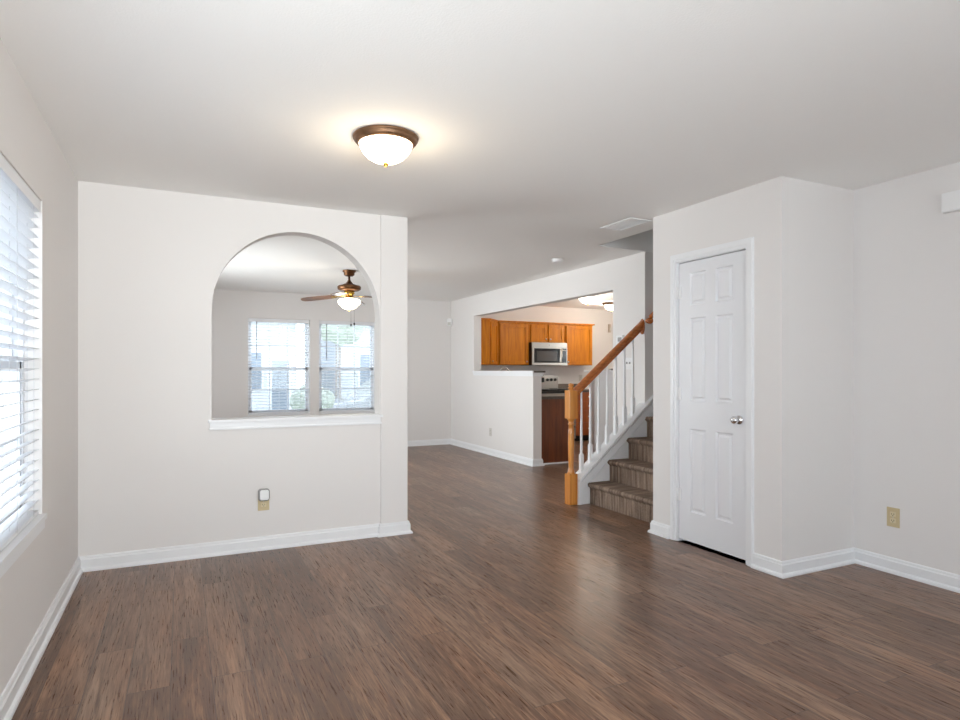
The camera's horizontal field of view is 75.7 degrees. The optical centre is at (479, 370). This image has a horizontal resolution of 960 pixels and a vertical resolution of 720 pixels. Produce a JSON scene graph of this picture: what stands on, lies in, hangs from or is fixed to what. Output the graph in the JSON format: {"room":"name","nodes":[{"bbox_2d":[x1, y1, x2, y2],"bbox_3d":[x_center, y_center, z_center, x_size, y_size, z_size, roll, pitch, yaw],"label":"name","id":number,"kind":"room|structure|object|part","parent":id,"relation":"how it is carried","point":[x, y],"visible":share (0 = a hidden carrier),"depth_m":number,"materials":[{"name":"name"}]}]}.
{"room":"empty living room","nodes":[
{"label":"empty living room","id":0,"kind":"room"},
{"bbox_2d":[0,38,77,695],"bbox_3d":[-2.368,0.034,3.381,0.160,2.440,11.669,0,0,-26],"label":"wall","id":1,"kind":"structure","parent":0,"point":[29,587],"depth_m":2.93,"materials":[{"name":"white paint"}]},
{"bbox_2d":[0,265,23,524],"bbox_3d":[-1.929,-0.060,2.405,0.080,1.453,0.910,0,0,-26],"label":"window","id":2,"kind":"structure","parent":1,"relation":"in","point":[4,387],"depth_m":2.78,"materials":[{"name":"white plastic"}]},
{"bbox_3d":[-1.937,-0.385,2.401,0.028,0.759,0.866,0,0,-26],"label":"sash","id":3,"kind":"part","parent":2,"relation":"part of","materials":[{"name":"white plastic"}]},
{"bbox_3d":[-1.910,0.302,2.414,0.028,0.686,0.866,0,0,-26],"label":"sash","id":4,"kind":"part","parent":2,"relation":"part of","materials":[{"name":"white plastic"}]},
{"bbox_2d":[0,153,40,551],"bbox_3d":[-1.657,-0.063,2.020,0.057,1.443,1.828,0,0,-26],"label":"window blind","id":5,"kind":"object","parent":2,"relation":"attached to","point":[18,203],"visible":1,"depth_m":2.53,"materials":[{"name":"white plastic"}]},
{"bbox_3d":[-1.869,-0.045,2.455,0.054,1.383,0.010,0,0,-26],"label":"ladder cord","id":6,"kind":"part","parent":5,"relation":"part of","materials":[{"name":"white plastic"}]},
{"bbox_3d":[-2.005,-0.045,2.734,0.054,1.383,0.010,0,0,-26],"label":"ladder cord","id":7,"kind":"part","parent":5,"relation":"part of","materials":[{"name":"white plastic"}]},
{"bbox_3d":[-1.659,0.650,2.019,0.048,0.018,1.828,0,0,-26],"label":"rail","id":8,"kind":"part","parent":5,"relation":"part of","materials":[{"name":"white plastic"}]},
{"bbox_2d":[0,513,46,577],"bbox_3d":[-1.649,0.695,2.019,0.088,0.064,1.872,0,0,-26],"label":"trim","id":9,"kind":"structure","parent":1,"relation":"attached to","point":[19,544],"depth_m":2.44,"materials":[{"name":"white paint"}]},
{"bbox_2d":[78,181,407,556],"bbox_3d":[-1.566,0.034,4.386,2.158,2.440,0.170,0,0,-26],"label":"wall","id":10,"kind":"structure","parent":0,"point":[153,473],"depth_m":4.14,"materials":[{"name":"white paint"}]},
{"bbox_2d":[258,500,268,510],"bbox_3d":[-1.517,0.919,4.332,0.076,0.120,0.009,0,0,-26],"label":"wall outlet","id":11,"kind":"object","parent":10,"relation":"attached to","point":[262,505],"visible":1,"depth_m":4.33,"materials":[{"name":"beige plastic"}]},
{"bbox_2d":[258,488,269,500],"bbox_3d":[-1.508,0.866,4.313,0.078,0.086,0.032,0,0,-26],"label":"plug","id":12,"kind":"object","parent":11,"relation":"attached to","point":[264,493],"visible":1,"depth_m":4.30,"materials":[{"name":"grey plastic"}]},
{"bbox_2d":[208,413,382,429],"bbox_3d":[-1.319,0.367,4.498,1.215,0.070,0.182,0,0,-26],"label":"trim","id":13,"kind":"structure","parent":10,"relation":"attached to","point":[368,418],"depth_m":4.41,"materials":[{"name":"white paint"}]},
{"bbox_2d":[212,289,612,440],"bbox_3d":[-0.985,0.034,10.442,8.479,2.440,0.160,0,0,-26],"label":"wall","id":14,"kind":"structure","parent":0,"point":[429,335],"depth_m":10.27,"materials":[{"name":"white paint"}]},
{"bbox_2d":[248,322,308,413],"bbox_3d":[-3.083,-0.066,9.460,0.901,1.440,0.080,0,0,-26],"label":"window","id":15,"kind":"structure","parent":14,"relation":"in","point":[250,410],"depth_m":9.43,"materials":[{"name":"white plastic"}]},
{"bbox_3d":[-3.087,-0.388,9.469,0.857,0.752,0.028,0,0,-26],"label":"sash","id":16,"kind":"part","parent":15,"relation":"part of","materials":[{"name":"glass"}]},
{"bbox_2d":[248,318,308,413],"bbox_3d":[-3.050,-0.069,9.391,0.889,1.430,0.068,0,0,-26],"label":"window blind","id":17,"kind":"object","parent":15,"relation":"attached to","point":[256,320],"visible":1,"depth_m":9.40,"materials":[{"name":"white plastic"}]},
{"bbox_3d":[-3.341,-0.051,9.258,0.010,1.370,0.054,0,0,-26],"label":"ladder cord","id":18,"kind":"part","parent":17,"relation":"part of","materials":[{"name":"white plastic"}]},
{"bbox_3d":[-3.053,0.637,9.398,0.889,0.018,0.048,0,0,-26],"label":"rail","id":19,"kind":"part","parent":17,"relation":"part of","materials":[{"name":"white plastic"}]},
{"bbox_3d":[-3.053,-0.051,9.397,0.010,1.370,0.054,0,0,-26],"label":"ladder cord","id":20,"kind":"part","parent":17,"relation":"part of","materials":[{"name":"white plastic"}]},
{"bbox_3d":[-3.074,0.292,9.442,0.857,0.680,0.028,0,0,-26],"label":"sash","id":21,"kind":"part","parent":15,"relation":"part of","materials":[{"name":"glass"}]},
{"bbox_2d":[248,411,374,415],"bbox_3d":[-2.580,0.663,9.614,1.948,0.025,0.082,0,0,-26],"label":"trim","id":22,"kind":"structure","parent":14,"relation":"attached to","point":[348,411],"depth_m":9.52,"materials":[{"name":"white paint"}]},
{"bbox_2d":[319,324,373,411],"bbox_3d":[-2.148,-0.066,9.913,0.901,1.440,0.080,0,0,-26],"label":"window","id":23,"kind":"structure","parent":14,"relation":"in","point":[371,338],"depth_m":9.94,"materials":[{"name":"white plastic"}]},
{"bbox_3d":[-2.152,-0.388,9.921,0.857,0.752,0.028,0,0,-26],"label":"sash","id":24,"kind":"part","parent":23,"relation":"part of","materials":[{"name":"glass"}]},
{"bbox_3d":[-2.139,0.292,9.894,0.857,0.680,0.028,0,0,-26],"label":"sash","id":25,"kind":"part","parent":23,"relation":"part of","materials":[{"name":"glass"}]},
{"bbox_2d":[319,321,374,411],"bbox_3d":[-2.114,-0.069,9.844,0.889,1.430,0.068,0,0,-26],"label":"window blind","id":26,"kind":"object","parent":23,"relation":"attached to","point":[346,323],"visible":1,"depth_m":9.85,"materials":[{"name":"white plastic"}]},
{"bbox_3d":[-2.117,-0.051,9.850,0.010,1.370,0.054,0,0,-26],"label":"ladder cord","id":27,"kind":"part","parent":26,"relation":"part of","materials":[{"name":"white fabric"}]},
{"bbox_3d":[-2.117,0.637,9.850,0.889,0.018,0.048,0,0,-26],"label":"rail","id":28,"kind":"part","parent":26,"relation":"part of","materials":[{"name":"white plastic"}]},
{"bbox_2d":[447,318,451,325],"bbox_3d":[-0.518,-0.829,10.531,0.080,0.125,0.085,0,0,-26],"label":"sensor","id":29,"kind":"object","parent":14,"relation":"attached to","point":[449,320],"visible":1,"depth_m":10.51,"materials":[{"name":"white plastic"}]},
{"bbox_2d":[498,320,529,364],"bbox_3d":[0.530,-0.484,10.888,0.625,0.766,0.355,0,0,-26],"label":"upper cabinet","id":30,"kind":"object","parent":14,"relation":"attached to","point":[513,336],"visible":0.91,"depth_m":10.76,"materials":[{"name":"brown wood"}]},
{"bbox_3d":[0.528,-0.849,10.891,0.625,0.036,0.348,0,0,-26],"label":"crown","id":31,"kind":"part","parent":30,"relation":"part of","materials":[{"name":"brown wood"}]},
{"bbox_2d":[529,322,565,342],"bbox_3d":[1.149,-0.685,11.187,0.742,0.364,0.355,0,0,-26],"label":"upper cabinet","id":32,"kind":"object","parent":14,"relation":"attached to","point":[544,332],"visible":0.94,"depth_m":11.04,"materials":[{"name":"brown wood"}]},
{"bbox_3d":[1.046,-0.664,10.985,0.326,0.298,0.026,0,0,-26],"label":"door","id":33,"kind":"part","parent":32,"relation":"part of","materials":[{"name":"brown wood"}]},
{"bbox_3d":[1.147,-0.849,11.191,0.742,0.036,0.348,0,0,-26],"label":"crown","id":34,"kind":"part","parent":32,"relation":"part of","materials":[{"name":"brown wood"}]},
{"bbox_2d":[529,342,566,365],"bbox_3d":[1.169,-0.300,11.145,0.740,0.403,0.446,0,0,-26],"label":"microwave","id":35,"kind":"object","parent":32,"relation":"attached to","point":[548,354],"visible":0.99,"depth_m":10.97,"materials":[{"name":"silver metal"}]},
{"bbox_3d":[1.180,-0.259,10.970,0.603,0.317,0.022,0,0,-26],"label":"door","id":36,"kind":"part","parent":35,"relation":"part of","materials":[{"name":"silver metal"}]},
{"bbox_3d":[1.239,-0.459,11.001,0.736,0.080,0.018,0,0,-26],"label":"vent trim","id":37,"kind":"part","parent":35,"relation":"part of","materials":[{"name":"silver metal"}]},
{"bbox_3d":[1.518,-0.272,11.122,0.095,0.258,0.006,0,0,-26],"label":"control panel","id":38,"kind":"part","parent":35,"relation":"part of","materials":[{"name":"black glass"}]},
{"bbox_3d":[1.372,-0.664,11.143,0.324,0.298,0.026,0,0,-26],"label":"door","id":39,"kind":"part","parent":32,"relation":"part of","materials":[{"name":"brown wood"}]},
{"bbox_2d":[564,323,594,365],"bbox_3d":[1.772,-0.484,11.489,0.635,0.766,0.355,0,0,-26],"label":"upper cabinet","id":40,"kind":"object","parent":14,"relation":"attached to","point":[578,337],"visible":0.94,"depth_m":11.36,"materials":[{"name":"brown wood"}]},
{"bbox_3d":[1.770,-0.849,11.492,0.635,0.036,0.348,0,0,-26],"label":"crown","id":41,"kind":"part","parent":40,"relation":"part of","materials":[{"name":"brown wood"}]},
{"bbox_2d":[0,0,959,309],"bbox_3d":[1.611,-1.311,5.306,9.079,0.250,11.749,0,0,-26],"label":"ceiling","id":42,"kind":"structure","parent":0,"point":[540,126],"depth_m":2.75,"materials":[{"name":"white paint"}]},
{"bbox_2d":[301,269,371,325],"bbox_3d":[-1.546,-0.850,7.306,0.857,0.672,0.857,0,0,-41],"label":"ceiling fan","id":43,"kind":"object","parent":42,"relation":"hanging from","point":[349,302],"visible":0.99,"depth_m":7.25,"materials":[{"name":"brown metal"}]},
{"bbox_3d":[-1.921,-0.863,7.331,0.414,0.061,0.123,0,0,5],"label":"blade","id":44,"kind":"part","parent":43,"relation":"part of","materials":[{"name":"brown wood"}]},
{"bbox_3d":[-1.571,-0.863,6.930,0.123,0.061,0.414,0,0,5],"label":"blade","id":45,"kind":"part","parent":43,"relation":"part of","materials":[{"name":"brown wood"}]},
{"bbox_3d":[-1.546,-0.790,7.306,0.264,0.137,0.264,0,0,-26],"label":"lamp shade","id":46,"kind":"part","parent":43,"relation":"part of","materials":[{"name":"beige glass"}]},
{"bbox_2d":[352,124,418,166],"bbox_3d":[-0.478,-1.109,3.135,0.332,0.152,0.332,0,0,-26],"label":"ceiling light","id":47,"kind":"object","parent":42,"relation":"attached to","point":[382,144],"visible":1,"depth_m":3.04,"materials":[{"name":"white glass"}]},
{"bbox_2d":[552,258,562,262],"bbox_3d":[0.824,-1.167,6.564,0.124,0.037,0.124,0,0,-26],"label":"smoke detector","id":48,"kind":"object","parent":42,"relation":"attached to","point":[555,260],"visible":1,"depth_m":6.52,"materials":[{"name":"white plastic"}]},
{"bbox_2d":[579,295,598,304],"bbox_3d":[1.692,-1.109,9.706,0.350,0.152,0.350,0,0,-26],"label":"ceiling light","id":49,"kind":"object","parent":42,"relation":"attached to","point":[587,300],"visible":0.66,"depth_m":9.61,"materials":[{"name":"white glass"}]},
{"bbox_2d":[602,302,612,311],"bbox_3d":[2.306,-1.109,10.802,0.336,0.152,0.336,0,0,-26],"label":"ceiling light","id":50,"kind":"object","parent":42,"relation":"attached to","point":[608,305],"visible":0.64,"depth_m":10.71,"materials":[{"name":"white glass"}]},
{"bbox_2d":[600,217,652,230],"bbox_3d":[1.177,-1.182,4.996,0.220,0.008,0.390,0,0,-26],"label":"ceiling vent","id":51,"kind":"object","parent":42,"relation":"in","point":[628,223],"visible":1,"depth_m":4.98,"materials":[{"name":"white plastic"}]},
{"bbox_2d":[11,440,959,719],"bbox_3d":[1.611,1.314,5.306,9.079,0.120,11.749,0,0,-26],"label":"floor","id":52,"kind":"structure","parent":0,"point":[504,599],"depth_m":3.00,"materials":[{"name":"wood"}]},
{"bbox_2d":[542,399,568,464],"bbox_3d":[0.582,0.817,9.252,0.529,0.872,2.059,0,0,-26],"label":"base cabinet","id":53,"kind":"object","parent":52,"relation":"on","point":[555,425],"visible":0.17,"depth_m":8.33,"materials":[{"name":"brown wood"}]},
{"bbox_2d":[542,394,564,398],"bbox_3d":[0.590,0.361,9.250,0.541,0.038,2.070,0,0,-26],"label":"countertop","id":54,"kind":"structure","parent":53,"relation":"on","point":[544,396],"depth_m":8.33,"materials":[{"name":"stone"}]},
{"bbox_3d":[1.039,1.243,8.338,0.483,0.019,0.014,0,0,-26],"label":"shoe moulding","id":55,"kind":"part","parent":53,"relation":"part of","materials":[{"name":"white paint"}]},
{"bbox_2d":[542,375,575,439],"bbox_3d":[1.231,0.661,11.017,0.744,1.184,0.727,0,0,-26],"label":"range","id":56,"kind":"object","parent":52,"relation":"on","point":[549,382],"visible":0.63,"depth_m":11.29,"materials":[{"name":"silver metal"}]},
{"bbox_3d":[1.356,0.370,10.758,0.744,0.038,0.029,0,0,-26],"label":"trim","id":57,"kind":"part","parent":56,"relation":"part of","materials":[{"name":"black metal"}]},
{"bbox_2d":[542,389,568,390],"bbox_3d":[1.237,0.339,11.004,0.744,0.020,0.584,0,0,-26],"label":"cooktop","id":58,"kind":"object","parent":56,"relation":"in","point":[542,389],"depth_m":10.77,"materials":[{"name":"black glass"}]},
{"bbox_3d":[1.357,0.689,10.756,0.738,0.590,0.033,0,0,-26],"label":"oven door","id":59,"kind":"part","parent":56,"relation":"part of","materials":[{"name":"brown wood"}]},
{"bbox_2d":[574,392,588,440],"bbox_3d":[1.816,0.817,11.348,0.590,0.872,0.644,0,0,-26],"label":"base cabinet","id":60,"kind":"object","parent":52,"relation":"on","point":[585,395],"visible":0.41,"depth_m":11.06,"materials":[{"name":"brown wood"}]},
{"bbox_2d":[558,384,588,391],"bbox_3d":[1.827,0.312,11.358,0.619,0.136,0.637,0,0,-26],"label":"countertop","id":61,"kind":"structure","parent":60,"relation":"on","point":[560,386],"depth_m":11.55,"materials":[{"name":"stone"}]},
{"bbox_3d":[1.940,1.031,11.092,0.566,0.215,0.020,0,0,-26],"label":"drawer","id":62,"kind":"part","parent":60,"relation":"part of","materials":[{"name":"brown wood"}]},
{"bbox_3d":[1.940,0.816,11.092,0.566,0.195,0.020,0,0,-26],"label":"drawer","id":63,"kind":"part","parent":60,"relation":"part of","materials":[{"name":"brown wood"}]},
{"bbox_3d":[1.940,0.629,11.092,0.566,0.160,0.020,0,0,-26],"label":"drawer","id":64,"kind":"part","parent":60,"relation":"part of","materials":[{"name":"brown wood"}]},
{"bbox_3d":[1.940,0.465,11.092,0.566,0.147,0.020,0,0,-26],"label":"drawer","id":65,"kind":"part","parent":60,"relation":"part of","materials":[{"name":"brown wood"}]},
{"bbox_2d":[565,319,652,522],"bbox_3d":[2.486,-0.079,6.003,3.191,2.666,1.186,0,0,-26],"label":"staircase","id":66,"kind":"structure","parent":52,"relation":"on","point":[618,476],"depth_m":5.84,"materials":[{"name":"carpet"}]},
{"bbox_3d":[0.856,0.684,5.808,0.087,1.137,0.087,0,0,-26],"label":"newel post","id":67,"kind":"part","parent":66,"relation":"part of","materials":[{"name":"brown wood"}]},
{"bbox_3d":[1.258,-0.128,6.002,0.806,0.757,0.066,0,0,-26],"label":"handrail","id":68,"kind":"part","parent":66,"relation":"part of","materials":[{"name":"brown wood"}]},
{"bbox_2d":[451,252,652,458],"bbox_3d":[0.629,0.034,8.400,0.126,2.440,4.922,0,0,-26],"label":"wall","id":69,"kind":"structure","parent":0,"point":[511,406],"depth_m":8.23,"materials":[{"name":"white paint"}]},
{"bbox_2d":[481,318,497,364],"bbox_3d":[0.030,-0.484,10.492,0.614,0.766,0.633,0,0,-26],"label":"upper cabinet","id":70,"kind":"object","parent":69,"relation":"attached to","point":[489,326],"visible":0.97,"depth_m":10.23,"materials":[{"name":"brown wood"}]},
{"bbox_3d":[0.030,-0.849,10.492,0.614,0.036,0.633,0,0,-26],"label":"crown","id":71,"kind":"part","parent":70,"relation":"part of","materials":[{"name":"brown wood"}]},
{"bbox_3d":[0.241,-0.463,10.430,0.019,0.700,0.368,0,0,19],"label":"door","id":72,"kind":"part","parent":70,"relation":"part of","materials":[{"name":"brown wood"}]},
{"bbox_2d":[472,371,543,375],"bbox_3d":[0.363,0.036,8.943,0.176,0.072,1.850,0,0,-26],"label":"trim","id":73,"kind":"structure","parent":69,"relation":"attached to","point":[483,373],"depth_m":8.73,"materials":[{"name":"white paint"}]},
{"bbox_2d":[616,335,623,344],"bbox_3d":[1.470,-0.316,6.488,0.023,0.110,0.110,0,0,-26],"label":"thermostat","id":74,"kind":"object","parent":69,"relation":"attached to","point":[619,338],"visible":0.55,"depth_m":6.48,"materials":[{"name":"white plastic"}]},
{"bbox_2d":[625,358,631,368],"bbox_3d":[1.530,-0.074,6.372,0.016,0.120,0.116,0,0,-26],"label":"light switch","id":75,"kind":"object","parent":69,"relation":"attached to","point":[628,361],"visible":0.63,"depth_m":6.37,"materials":[{"name":"white plastic"}]},
{"bbox_2d":[591,374,612,452],"bbox_3d":[2.724,0.643,9.938,2.240,1.222,0.120,0,0,-26],"label":"wall","id":76,"kind":"structure","parent":0,"point":[594,384],"depth_m":9.46,"materials":[{"name":"white paint"}]},
{"bbox_2d":[584,370,612,373],"bbox_3d":[2.686,0.021,9.920,2.325,0.055,0.180,0,0,-26],"label":"trim","id":77,"kind":"structure","parent":76,"relation":"on","point":[587,371],"depth_m":9.46,"materials":[{"name":"white paint"}]},
{"bbox_2d":[653,176,794,561],"bbox_3d":[1.642,0.034,4.302,0.115,2.440,1.140,0,0,-26],"label":"wall","id":78,"kind":"structure","parent":0,"point":[764,211],"depth_m":3.90,"materials":[{"name":"white paint"}]},
{"bbox_2d":[670,237,753,566],"bbox_3d":[1.617,0.199,4.292,0.169,2.110,0.742,0,0,-26],"label":"door","id":79,"kind":"structure","parent":78,"relation":"in","point":[712,295],"depth_m":4.27,"materials":[{"name":"white paint"}]},
{"bbox_3d":[1.677,0.323,4.049,0.066,0.062,0.062,0,0,-26],"label":"knob","id":80,"kind":"part","parent":79,"relation":"part of","materials":[{"name":"silver metal"}]},
{"bbox_2d":[795,179,853,558],"bbox_3d":[2.246,0.034,4.024,0.731,2.440,0.115,0,0,-26],"label":"wall","id":81,"kind":"structure","parent":0,"point":[824,214],"depth_m":3.93,"materials":[{"name":"white paint"}]},
{"bbox_2d":[854,162,959,574],"bbox_3d":[3.440,0.034,2.212,0.160,2.440,4.187,0,0,-26],"label":"wall","id":82,"kind":"structure","parent":0,"point":[907,250],"depth_m":3.77,"materials":[{"name":"white paint"}]},
{"bbox_2d":[0,439,959,719],"bbox_3d":[-0.092,1.207,4.482,4.896,0.094,11.349,0,0,-26],"label":"baseboard","id":83,"kind":"structure","parent":82,"relation":"attached to","point":[17,685],"depth_m":3.93,"materials":[{"name":"white paint"}]},
{"bbox_2d":[887,507,899,527],"bbox_3d":[2.562,0.909,3.832,0.009,0.120,0.076,0,0,-26],"label":"wall outlet","id":84,"kind":"object","parent":82,"relation":"attached to","point":[893,514],"visible":1,"depth_m":3.83,"materials":[{"name":"beige plastic"}]},
{"bbox_2d":[941,190,959,213],"bbox_3d":[2.706,-0.962,3.489,0.048,0.112,0.164,0,0,-26],"label":"box","id":85,"kind":"object","parent":82,"relation":"attached to","point":[950,201],"visible":1,"depth_m":3.51,"materials":[{"name":"white plastic"}]},
{"label":"outside","id":86,"kind":"structure","parent":0,"visible":0},
{"bbox_3d":[-4.485,1.664,16.160,18.000,0.020,5.000,0,0,-26],"label":"driveway","id":87,"kind":"object","parent":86,"visible":0},
{"bbox_2d":[333,380,369,407],"bbox_3d":[-2.302,0.944,17.171,4.289,1.420,1.800,0,0,-26],"label":"car","id":88,"kind":"object","parent":87,"relation":"on","point":[366,384],"visible":0.02,"depth_m":16.04,"materials":[{"name":"grey paint"}]},
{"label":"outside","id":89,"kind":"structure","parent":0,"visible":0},
{"bbox_3d":[-13.049,1.714,26.974,60.000,0.080,40.071,0,0,-26],"label":"ground","id":90,"kind":"structure","parent":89,"visible":0},
{"bbox_2d":[251,322,295,409],"bbox_3d":[-14.453,-1.006,26.890,12.200,5.480,7.800,0,0,-26],"label":"house","id":91,"kind":"structure","parent":90,"relation":"on","point":[262,351],"depth_m":25.76,"materials":[{"name":"white"}]},
{"bbox_3d":[-9.616,0.004,25.272,1.300,1.500,0.015,0,0,-26],"label":"pane","id":92,"kind":"part","parent":91,"relation":"part of","materials":[{"name":"clear glass"}]},
{"bbox_3d":[-8.355,0.604,25.882,0.700,2.100,0.015,0,0,-26],"label":"pane","id":93,"kind":"part","parent":91,"relation":"part of","materials":[{"name":"clear glass"}]},
{"bbox_2d":[290,384,334,408],"bbox_3d":[-3.544,0.734,13.025,0.930,0.992,0.840,0,0,-26],"label":"shrub","id":94,"kind":"object","parent":90,"relation":"on","point":[328,401],"visible":0.22,"depth_m":12.74,"materials":[{"name":"green plant"}]},
{"bbox_2d":[303,326,369,397],"bbox_3d":[-2.691,-1.036,33.691,12.300,5.420,7.800,0,0,-26],"label":"house","id":95,"kind":"structure","parent":90,"relation":"on","point":[360,359],"depth_m":28.46,"materials":[{"name":"white"}]},
{"bbox_3d":[-4.965,0.004,28.633,1.200,1.500,0.015,0,0,-26],"label":"pane","id":96,"kind":"part","parent":95,"relation":"part of","materials":[{"name":"clear glass"}]},
{"bbox_2d":[321,325,366,398],"bbox_3d":[-5.579,-1.097,23.996,2.760,5.541,3.237,0,0,-26],"label":"tree","id":97,"kind":"object","parent":90,"relation":"on","point":[357,330],"visible":0.12,"depth_m":23.71,"materials":[{"name":"green plant"}]},
{"bbox_3d":[3.401,0.034,7.077,3.713,2.440,0.126,0,0,-26],"label":"wall","id":98,"kind":"structure","parent":0,"visible":0},
{"bbox_2d":[645,312,652,323],"bbox_3d":[2.560,-1.356,6.548,2.076,1.788,0.094,0,0,-26],"label":"wall handrail","id":99,"kind":"object","parent":98,"relation":"attached to","point":[649,320],"visible":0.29,"depth_m":6.08,"materials":[{"name":"brown wood"}]}
]}

